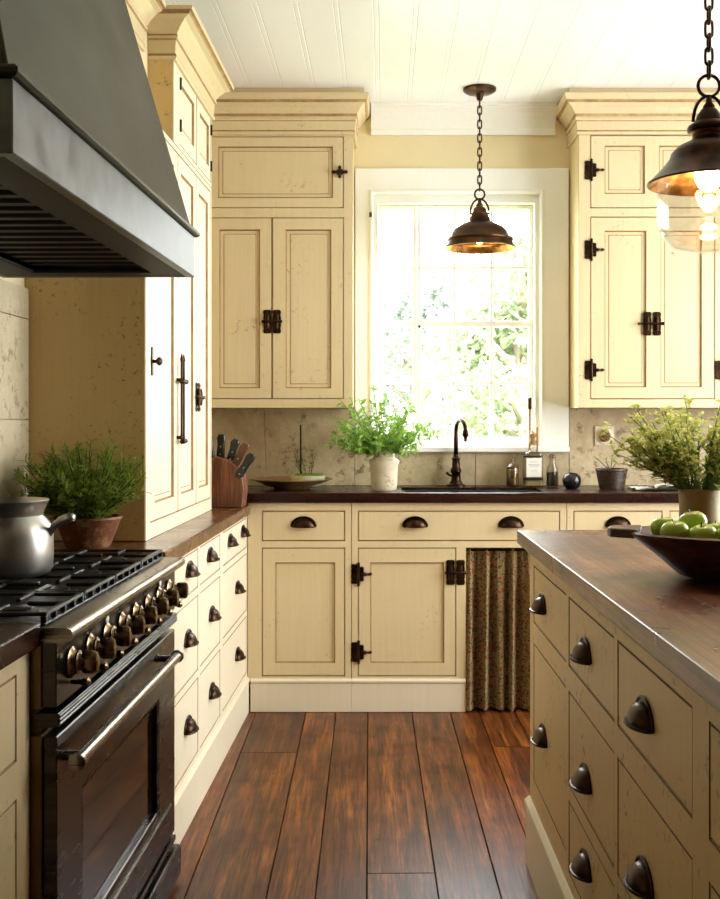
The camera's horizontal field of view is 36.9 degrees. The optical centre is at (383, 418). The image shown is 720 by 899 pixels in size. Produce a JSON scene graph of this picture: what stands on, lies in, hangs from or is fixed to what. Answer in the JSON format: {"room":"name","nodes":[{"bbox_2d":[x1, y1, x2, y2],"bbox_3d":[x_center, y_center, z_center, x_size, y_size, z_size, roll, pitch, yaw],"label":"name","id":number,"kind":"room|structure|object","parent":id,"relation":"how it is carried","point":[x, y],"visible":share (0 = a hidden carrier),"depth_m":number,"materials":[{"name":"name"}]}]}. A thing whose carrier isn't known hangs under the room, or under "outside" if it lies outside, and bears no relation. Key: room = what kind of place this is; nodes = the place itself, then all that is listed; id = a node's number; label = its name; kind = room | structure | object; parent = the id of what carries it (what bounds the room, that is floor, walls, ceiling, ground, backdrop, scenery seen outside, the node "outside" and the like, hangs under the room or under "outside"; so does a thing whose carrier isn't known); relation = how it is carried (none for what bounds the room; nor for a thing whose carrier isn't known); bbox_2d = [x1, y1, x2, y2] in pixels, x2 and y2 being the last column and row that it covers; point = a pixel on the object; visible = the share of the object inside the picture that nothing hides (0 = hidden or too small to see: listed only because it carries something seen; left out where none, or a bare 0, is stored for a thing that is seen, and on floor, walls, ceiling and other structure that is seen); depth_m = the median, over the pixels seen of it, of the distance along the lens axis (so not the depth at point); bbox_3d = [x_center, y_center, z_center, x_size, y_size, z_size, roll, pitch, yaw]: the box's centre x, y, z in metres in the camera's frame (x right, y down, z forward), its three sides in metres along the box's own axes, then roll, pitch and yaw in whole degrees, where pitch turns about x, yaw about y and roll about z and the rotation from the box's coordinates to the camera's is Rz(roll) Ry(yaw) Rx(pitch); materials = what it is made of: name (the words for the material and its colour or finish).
{"room":"kitchen","nodes":[
{"label":"kitchen","id":0,"kind":"room"},
{"bbox_2d":[0,277,24,419],"bbox_3d":[-1.152,-0.141,1.210,0.163,2.725,8.000,0,0,1],"label":"wall","id":1,"kind":"structure","parent":0,"point":[19,281],"depth_m":3.06,"materials":[{"name":"yellow paint"}]},
{"bbox_2d":[0,279,28,496],"bbox_3d":[-1.051,-0.013,2.043,0.014,0.729,2.158,0,0,1],"label":"tile backsplash","id":2,"kind":"structure","parent":1,"relation":"attached to","point":[14,298],"depth_m":3.01,"materials":[{"name":"beige tile"}]},
{"bbox_2d":[0,0,199,277],"bbox_3d":[-0.771,-0.868,2.221,0.530,0.977,1.379,0,0,1],"label":"range hood","id":3,"kind":"object","parent":1,"relation":"attached to","point":[89,187],"visible":1,"depth_m":2.15,"materials":[{"name":"metal"}]},
{"bbox_2d":[138,31,147,77],"bbox_3d":[-0.918,-1.202,2.352,0.269,0.585,2.292,0,0,1],"label":"wall","id":4,"kind":"structure","parent":0,"point":[144,55],"depth_m":3.48,"materials":[{"name":"yellow paint"}]},
{"bbox_2d":[125,0,166,51],"bbox_3d":[-0.745,-1.238,2.312,0.078,0.150,2.218,0,0,1],"label":"trim","id":5,"kind":"structure","parent":4,"relation":"attached to","point":[141,12],"depth_m":3.34,"materials":[{"name":"beige paint"}]},
{"bbox_2d":[168,685,538,898],"bbox_3d":[0.329,1.251,1.254,5.032,0.060,8.300,0,0,-1],"label":"floor","id":6,"kind":"structure","parent":0,"point":[299,805],"depth_m":3.38,"materials":[{"name":"brown wood"}]},
{"bbox_2d":[0,653,28,898],"bbox_3d":[-0.818,0.808,1.486,0.454,0.823,0.800,0,0,1],"label":"base cabinet","id":7,"kind":"object","parent":6,"relation":"on","point":[14,678],"visible":0.81,"depth_m":1.81,"materials":[{"name":"beige paint"}]},
{"bbox_2d":[0,622,39,669],"bbox_3d":[-0.829,0.375,1.486,0.449,0.042,0.800,0,0,1],"label":"countertop","id":8,"kind":"structure","parent":7,"relation":"on","point":[17,639],"depth_m":1.79,"materials":[{"name":"brown wood"}]},
{"bbox_2d":[0,549,188,898],"bbox_3d":[-0.764,0.780,2.379,0.508,0.881,0.986,0,0,1],"label":"range cooker","id":9,"kind":"object","parent":6,"relation":"on","point":[102,669],"visible":0.82,"depth_m":2.24,"materials":[{"name":"brown metal"}]},
{"bbox_2d":[0,497,75,579],"bbox_3d":[-0.809,0.258,2.344,0.222,0.164,0.192,0,0,43],"label":"stock pot","id":10,"kind":"object","parent":9,"relation":"on","point":[26,535],"visible":1,"depth_m":2.29,"materials":[{"name":"metal"}]},
{"bbox_2d":[40,557,184,642],"bbox_3d":[-0.776,0.378,2.374,0.484,0.026,0.975,0,0,1],"label":"cooktop","id":11,"kind":"object","parent":9,"relation":"in","point":[71,621],"depth_m":2.26,"materials":[{"name":"metal"}]},
{"bbox_2d":[169,516,250,844],"bbox_3d":[-0.777,0.808,3.688,0.454,0.823,1.628,0,0,1],"label":"base cabinet","id":12,"kind":"object","parent":6,"relation":"on","point":[210,627],"visible":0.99,"depth_m":3.60,"materials":[{"name":"beige paint"}]},
{"bbox_2d":[54,504,249,556],"bbox_3d":[-0.799,0.375,3.678,0.462,0.042,1.603,0,0,1],"label":"countertop","id":13,"kind":"structure","parent":12,"relation":"on","point":[178,541],"depth_m":3.31,"materials":[{"name":"brown wood"}]},
{"bbox_2d":[7,435,150,548],"bbox_3d":[-0.828,0.200,2.928,0.384,0.308,0.364,0,0,1],"label":"potted fern","id":14,"kind":"object","parent":13,"relation":"on","point":[93,501],"visible":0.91,"depth_m":2.91,"materials":[{"name":"plant"}]},
{"bbox_2d":[53,513,121,548],"bbox_3d":[-0.815,0.310,2.977,0.184,0.086,0.184,0,0,1],"label":"pot","id":15,"kind":"object","parent":14,"relation":"on","point":[89,530],"depth_m":2.92,"materials":[{"name":"ceramic"}]},
{"bbox_2d":[25,5,233,540],"bbox_3d":[-0.816,-0.480,3.701,0.428,1.666,1.162,0,0,1],"label":"hutch","id":16,"kind":"object","parent":13,"relation":"on","point":[127,361],"visible":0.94,"depth_m":3.31,"materials":[{"name":"beige paint"}]},
{"bbox_2d":[211,456,247,507],"bbox_3d":[-0.635,0.252,4.371,0.154,0.204,0.124,0,0,1],"label":"knife block","id":17,"kind":"object","parent":13,"relation":"on","point":[227,490],"visible":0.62,"depth_m":4.31,"materials":[{"name":"brown wood"}]},
{"bbox_2d":[211,436,214,457],"bbox_3d":[-0.700,0.155,4.340,0.042,0.174,0.025,0,0,1],"label":"knife","id":18,"kind":"object","parent":17,"relation":"in","point":[212,439],"visible":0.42,"depth_m":4.33,"materials":[{"name":"metal"}]},
{"bbox_2d":[216,434,225,457],"bbox_3d":[-0.657,0.146,4.359,0.037,0.172,0.025,0,0,1],"label":"knife","id":19,"kind":"object","parent":17,"relation":"in","point":[221,438],"visible":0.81,"depth_m":4.35,"materials":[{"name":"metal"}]},
{"bbox_2d":[227,439,239,460],"bbox_3d":[-0.621,0.165,4.394,0.065,0.170,0.025,0,0,1],"label":"knife","id":20,"kind":"object","parent":17,"relation":"in","point":[234,444],"visible":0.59,"depth_m":4.38,"materials":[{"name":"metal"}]},
{"bbox_2d":[232,442,248,466],"bbox_3d":[-0.593,0.180,4.336,0.105,0.174,0.026,0,0,1],"label":"knife","id":21,"kind":"object","parent":17,"relation":"in","point":[244,447],"visible":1,"depth_m":4.33,"materials":[{"name":"wood"}]},
{"bbox_2d":[235,453,254,478],"bbox_3d":[-0.572,0.216,4.316,0.114,0.162,0.025,0,0,1],"label":"knife","id":22,"kind":"object","parent":17,"relation":"in","point":[249,458],"visible":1,"depth_m":4.30,"materials":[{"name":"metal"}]},
{"bbox_2d":[248,503,351,711],"bbox_3d":[-0.352,0.784,4.723,0.432,0.871,0.514,0,0,0],"label":"base cabinet","id":23,"kind":"object","parent":6,"relation":"on","point":[300,554],"visible":0.97,"depth_m":4.50,"materials":[{"name":"beige paint"}]},
{"bbox_2d":[351,503,566,711],"bbox_3d":[0.312,0.784,4.723,0.897,0.871,0.514,0,0,0],"label":"base cabinet","id":24,"kind":"object","parent":6,"relation":"on","point":[408,649],"visible":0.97,"depth_m":4.50,"materials":[{"name":"beige paint"}]},
{"bbox_2d":[465,548,529,710],"bbox_3d":[0.531,0.874,4.521,0.402,0.674,0.085,0,0,0],"label":"curtain","id":25,"kind":"object","parent":24,"relation":"hanging from","point":[497,579],"visible":0.62,"depth_m":4.52,"materials":[{"name":"fabric"}]},
{"bbox_2d":[524,554,719,898],"bbox_3d":[0.768,0.782,1.963,0.774,0.875,2.034,0,0,-1],"label":"kitchen island","id":26,"kind":"object","parent":6,"relation":"on","point":[623,802],"visible":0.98,"depth_m":1.96,"materials":[{"name":"beige paint"}]},
{"bbox_2d":[517,530,719,711],"bbox_3d":[0.798,0.326,1.951,0.832,0.038,2.090,0,0,-1],"label":"island countertop","id":27,"kind":"structure","parent":26,"relation":"on","point":[674,617],"depth_m":1.90,"materials":[{"name":"brown wood"}]},
{"bbox_2d":[600,394,719,523],"bbox_3d":[0.780,0.119,2.731,0.442,0.374,0.372,0,0,-1],"label":"potted plant","id":28,"kind":"object","parent":27,"relation":"on","point":[668,458],"visible":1,"depth_m":2.70,"materials":[{"name":"green plant"}]},
{"bbox_2d":[678,487,719,523],"bbox_3d":[0.800,0.241,2.741,0.106,0.131,0.106,0,0,-1],"label":"flower pot","id":29,"kind":"object","parent":28,"relation":"on","point":[706,500],"depth_m":2.70,"materials":[{"name":"brown ceramic"}]},
{"bbox_2d":[607,525,719,581],"bbox_3d":[0.789,0.260,2.031,0.724,0.094,0.298,0,0,18],"label":"dough bowl","id":30,"kind":"object","parent":27,"relation":"on","point":[695,558],"visible":0.9,"depth_m":2.01,"materials":[{"name":"brown wood"}]},
{"bbox_2d":[650,515,674,534],"bbox_3d":[0.553,0.215,2.137,0.051,0.050,0.052,0,0,1],"label":"apple","id":31,"kind":"object","parent":30,"relation":"on","point":[656,524],"visible":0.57,"depth_m":2.12,"materials":[{"name":"green food"}]},
{"bbox_2d":[660,519,688,536],"bbox_3d":[0.558,0.217,2.072,0.054,0.052,0.055,0,0,44],"label":"apple","id":32,"kind":"object","parent":30,"relation":"on","point":[671,528],"visible":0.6,"depth_m":2.05,"materials":[{"name":"green food"}]},
{"bbox_2d":[678,510,706,529],"bbox_3d":[0.605,0.204,2.118,0.055,0.053,0.056,0,0,-24],"label":"apple","id":33,"kind":"object","parent":30,"relation":"on","point":[691,519],"visible":0.59,"depth_m":2.10,"materials":[{"name":"green food"}]},
{"bbox_2d":[688,522,716,538],"bbox_3d":[0.605,0.224,2.052,0.056,0.054,0.056,0,0,28],"label":"apple","id":34,"kind":"object","parent":30,"relation":"on","point":[701,530],"visible":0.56,"depth_m":2.03,"materials":[{"name":"green food"}]},
{"bbox_2d":[708,521,719,529],"bbox_3d":[0.653,0.226,2.121,0.054,0.053,0.054,0,0,32],"label":"apple","id":35,"kind":"object","parent":30,"relation":"on","point":[715,525],"visible":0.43,"depth_m":2.10,"materials":[{"name":"green food"}]},
{"bbox_2d":[717,528,719,538],"bbox_3d":[0.654,0.224,2.045,0.053,0.052,0.054,0,0,10],"label":"apple","id":36,"kind":"object","parent":30,"relation":"on","point":[718,530],"visible":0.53,"depth_m":2.04,"materials":[{"name":"green food"}]},
{"bbox_2d":[567,503,678,529],"bbox_3d":[1.521,0.784,4.723,1.518,0.871,0.514,0,0,0],"label":"base cabinet","id":37,"kind":"object","parent":6,"relation":"on","point":[580,516],"visible":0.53,"depth_m":4.50,"materials":[{"name":"beige paint"}]},
{"bbox_2d":[246,485,701,502],"bbox_3d":[0.666,0.328,4.739,3.328,0.041,0.521,0,0,0],"label":"countertop","id":38,"kind":"structure","parent":37,"relation":"on","point":[256,493],"depth_m":4.48,"materials":[{"name":"brown wood"}]},
{"bbox_2d":[250,476,332,489],"bbox_3d":[-0.409,0.284,4.765,0.366,0.045,0.366,0,0,0],"label":"serving plate","id":39,"kind":"object","parent":38,"relation":"on","point":[276,482],"visible":0.93,"depth_m":4.67,"materials":[{"name":"brown wood"}]},
{"bbox_2d":[291,425,324,486],"bbox_3d":[-0.335,0.160,4.765,0.153,0.270,0.152,0,0,0],"label":"potted plant","id":40,"kind":"object","parent":39,"relation":"on","point":[301,476],"visible":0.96,"depth_m":4.73,"materials":[{"name":"green plant"}]},
{"bbox_2d":[319,384,439,490],"bbox_3d":[-0.020,0.075,4.666,0.527,0.463,0.446,0,0,0],"label":"potted plant","id":41,"kind":"object","parent":38,"relation":"on","point":[369,441],"visible":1,"depth_m":4.60,"materials":[{"name":"green plant"}]},
{"bbox_2d":[369,451,398,490],"bbox_3d":[0.000,0.223,4.655,0.132,0.168,0.132,0,0,0],"label":"pot","id":42,"kind":"object","parent":41,"relation":"attached to","point":[383,465],"depth_m":4.61,"materials":[{"name":"beige ceramic"}]},
{"bbox_2d":[446,418,468,486],"bbox_3d":[0.349,0.150,4.895,0.089,0.312,0.160,0,0,-37],"label":"faucet","id":43,"kind":"object","parent":38,"relation":"on","point":[455,475],"visible":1,"depth_m":4.91,"materials":[{"name":"brown metal"}]},
{"bbox_2d":[402,490,536,491],"bbox_3d":[0.379,0.420,4.702,0.600,0.202,0.313,0,0,0],"label":"sink","id":44,"kind":"object","parent":38,"relation":"in","point":[402,490],"visible":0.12,"depth_m":4.85,"materials":[{"name":"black metal"}]},
{"bbox_2d":[507,467,517,486],"bbox_3d":[0.582,0.244,4.892,0.058,0.125,0.058,0,0,0],"label":"lidded jar","id":45,"kind":"object","parent":38,"relation":"on","point":[512,474],"visible":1,"depth_m":4.87,"materials":[{"name":"gold glass"}]},
{"bbox_2d":[522,427,542,486],"bbox_3d":[0.676,0.172,4.904,0.092,0.270,0.076,0,0,0],"label":"bottle","id":46,"kind":"object","parent":38,"relation":"on","point":[533,478],"visible":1,"depth_m":4.87,"materials":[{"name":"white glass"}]},
{"bbox_2d":[528,397,531,457],"bbox_3d":[0.668,0.104,4.952,0.020,0.405,0.020,0,0,0],"label":"wooden brush","id":47,"kind":"object","parent":46,"relation":"in","point":[529,398],"visible":0.69,"depth_m":4.95,"materials":[{"name":"brown wood"}]},
{"bbox_2d":[547,472,557,486],"bbox_3d":[0.763,0.230,4.895,0.056,0.153,0.056,0,0,0],"label":"oil bottle","id":48,"kind":"object","parent":38,"relation":"on","point":[552,477],"visible":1,"depth_m":4.87,"materials":[{"name":"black glass"}]},
{"bbox_2d":[562,473,581,488],"bbox_3d":[0.827,0.272,4.755,0.084,0.070,0.084,0,0,0],"label":"round vase","id":49,"kind":"object","parent":38,"relation":"on","point":[570,480],"visible":1,"depth_m":4.72,"materials":[{"name":"black ceramic"}]},
{"bbox_2d":[593,456,627,488],"bbox_3d":[1.000,0.235,4.745,0.144,0.140,0.144,0,0,-42],"label":"potted plant","id":50,"kind":"object","parent":38,"relation":"on","point":[608,478],"visible":1,"depth_m":4.70,"materials":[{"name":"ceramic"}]},
{"bbox_2d":[629,483,676,489],"bbox_3d":[1.200,0.292,4.690,0.250,0.028,0.192,0,0,0],"label":"folded cloth","id":51,"kind":"object","parent":38,"relation":"on","point":[662,486],"visible":0.52,"depth_m":4.65,"materials":[{"name":"white fabric"}]},
{"bbox_2d":[164,0,719,106],"bbox_3d":[0.260,-1.484,1.250,5.320,0.080,8.100,0,0,0],"label":"ceiling","id":52,"kind":"structure","parent":0,"point":[393,50],"depth_m":4.16,"materials":[{"name":"paint"}]},
{"bbox_2d":[443,84,515,253],"bbox_3d":[0.418,-1.094,4.720,0.316,0.698,0.316,0,0,0],"label":"pendant lamp","id":53,"kind":"object","parent":52,"relation":"hanging from","point":[479,235],"visible":1,"depth_m":4.68,"materials":[{"name":"brown metal"}]},
{"bbox_2d":[646,0,719,253],"bbox_3d":[0.752,-0.915,2.500,0.282,1.057,0.282,0,0,0],"label":"pendant lamp","id":54,"kind":"object","parent":52,"relation":"hanging from","point":[693,168],"visible":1,"depth_m":2.48,"materials":[{"name":"brown metal"}]},
{"bbox_2d":[211,107,717,676],"bbox_3d":[0.175,-0.141,5.080,4.750,2.725,0.160,0,0,0],"label":"wall","id":55,"kind":"structure","parent":0,"point":[371,151],"depth_m":5.00,"materials":[{"name":"yellow paint"}]},
{"bbox_2d":[211,88,369,407],"bbox_3d":[-0.532,-0.746,4.844,0.933,1.394,0.311,0,0,0],"label":"upper cabinet","id":56,"kind":"object","parent":55,"relation":"attached to","point":[282,174],"visible":0.82,"depth_m":4.76,"materials":[{"name":"beige paint"}]},
{"bbox_2d":[355,168,569,451],"bbox_3d":[0.359,-0.502,5.048,0.986,1.310,0.185,0,0,0],"label":"window","id":57,"kind":"structure","parent":55,"relation":"in","point":[541,192],"depth_m":4.98,"materials":[{"name":"white paint"}]},
{"bbox_2d":[371,102,556,135],"bbox_3d":[0.365,-1.377,4.962,0.850,0.132,0.076,0,0,0],"label":"trim","id":58,"kind":"structure","parent":55,"relation":"attached to","point":[387,118],"depth_m":4.97,"materials":[{"name":"white paint"}]},
{"bbox_2d":[211,409,719,484],"bbox_3d":[0.650,0.129,4.991,3.297,0.354,0.017,0,0,0],"label":"backsplash","id":59,"kind":"structure","parent":55,"relation":"attached to","point":[272,435],"depth_m":4.98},
{"bbox_2d":[595,426,613,445],"bbox_3d":[1.016,0.078,4.970,0.090,0.090,0.022,0,0,0],"label":"wall socket","id":60,"kind":"object","parent":59,"relation":"attached to","point":[599,440],"visible":0.81,"depth_m":4.97,"materials":[{"name":"beige plastic"}]},
{"bbox_2d":[599,431,610,441],"bbox_3d":[1.016,0.078,4.963,0.056,0.056,0.009,0,0,0],"label":"outlet","id":61,"kind":"object","parent":60,"relation":"attached to","point":[606,438],"depth_m":4.96,"materials":[{"name":"brown plastic"}]},
{"bbox_2d":[556,88,719,407],"bbox_3d":[1.533,-0.746,4.844,1.494,1.394,0.311,0,0,0],"label":"upper cabinet","id":62,"kind":"object","parent":55,"relation":"attached to","point":[645,312],"visible":0.97,"depth_m":4.76,"materials":[{"name":"beige paint"}]},
{"bbox_2d":[595,468,627,488],"bbox_3d":[1.000,0.262,4.745,0.144,0.088,0.144,0,0,0],"label":"flower pot","id":63,"kind":"object","parent":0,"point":[608,478],"depth_m":4.69,"materials":[{"name":"ceramic"}]},
{"label":"outside","id":64,"kind":"structure","parent":0,"visible":0},
{"bbox_3d":[0.000,1.771,15.800,28.000,0.100,20.400,0,0,0],"label":"ground","id":65,"kind":"structure","parent":64,"visible":0},
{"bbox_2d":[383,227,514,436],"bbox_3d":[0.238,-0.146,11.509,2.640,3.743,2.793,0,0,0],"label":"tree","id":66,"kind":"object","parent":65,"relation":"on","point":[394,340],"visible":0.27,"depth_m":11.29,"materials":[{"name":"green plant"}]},
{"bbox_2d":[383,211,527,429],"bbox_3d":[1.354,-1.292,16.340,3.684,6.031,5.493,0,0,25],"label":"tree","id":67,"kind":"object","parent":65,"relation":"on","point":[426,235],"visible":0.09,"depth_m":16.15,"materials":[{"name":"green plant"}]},
{"bbox_2d":[400,213,527,436],"bbox_3d":[1.192,-0.003,8.979,2.209,3.458,2.180,0,0,19],"label":"tree","id":68,"kind":"object","parent":65,"relation":"on","point":[510,349],"visible":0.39,"depth_m":8.70,"materials":[{"name":"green plant"}]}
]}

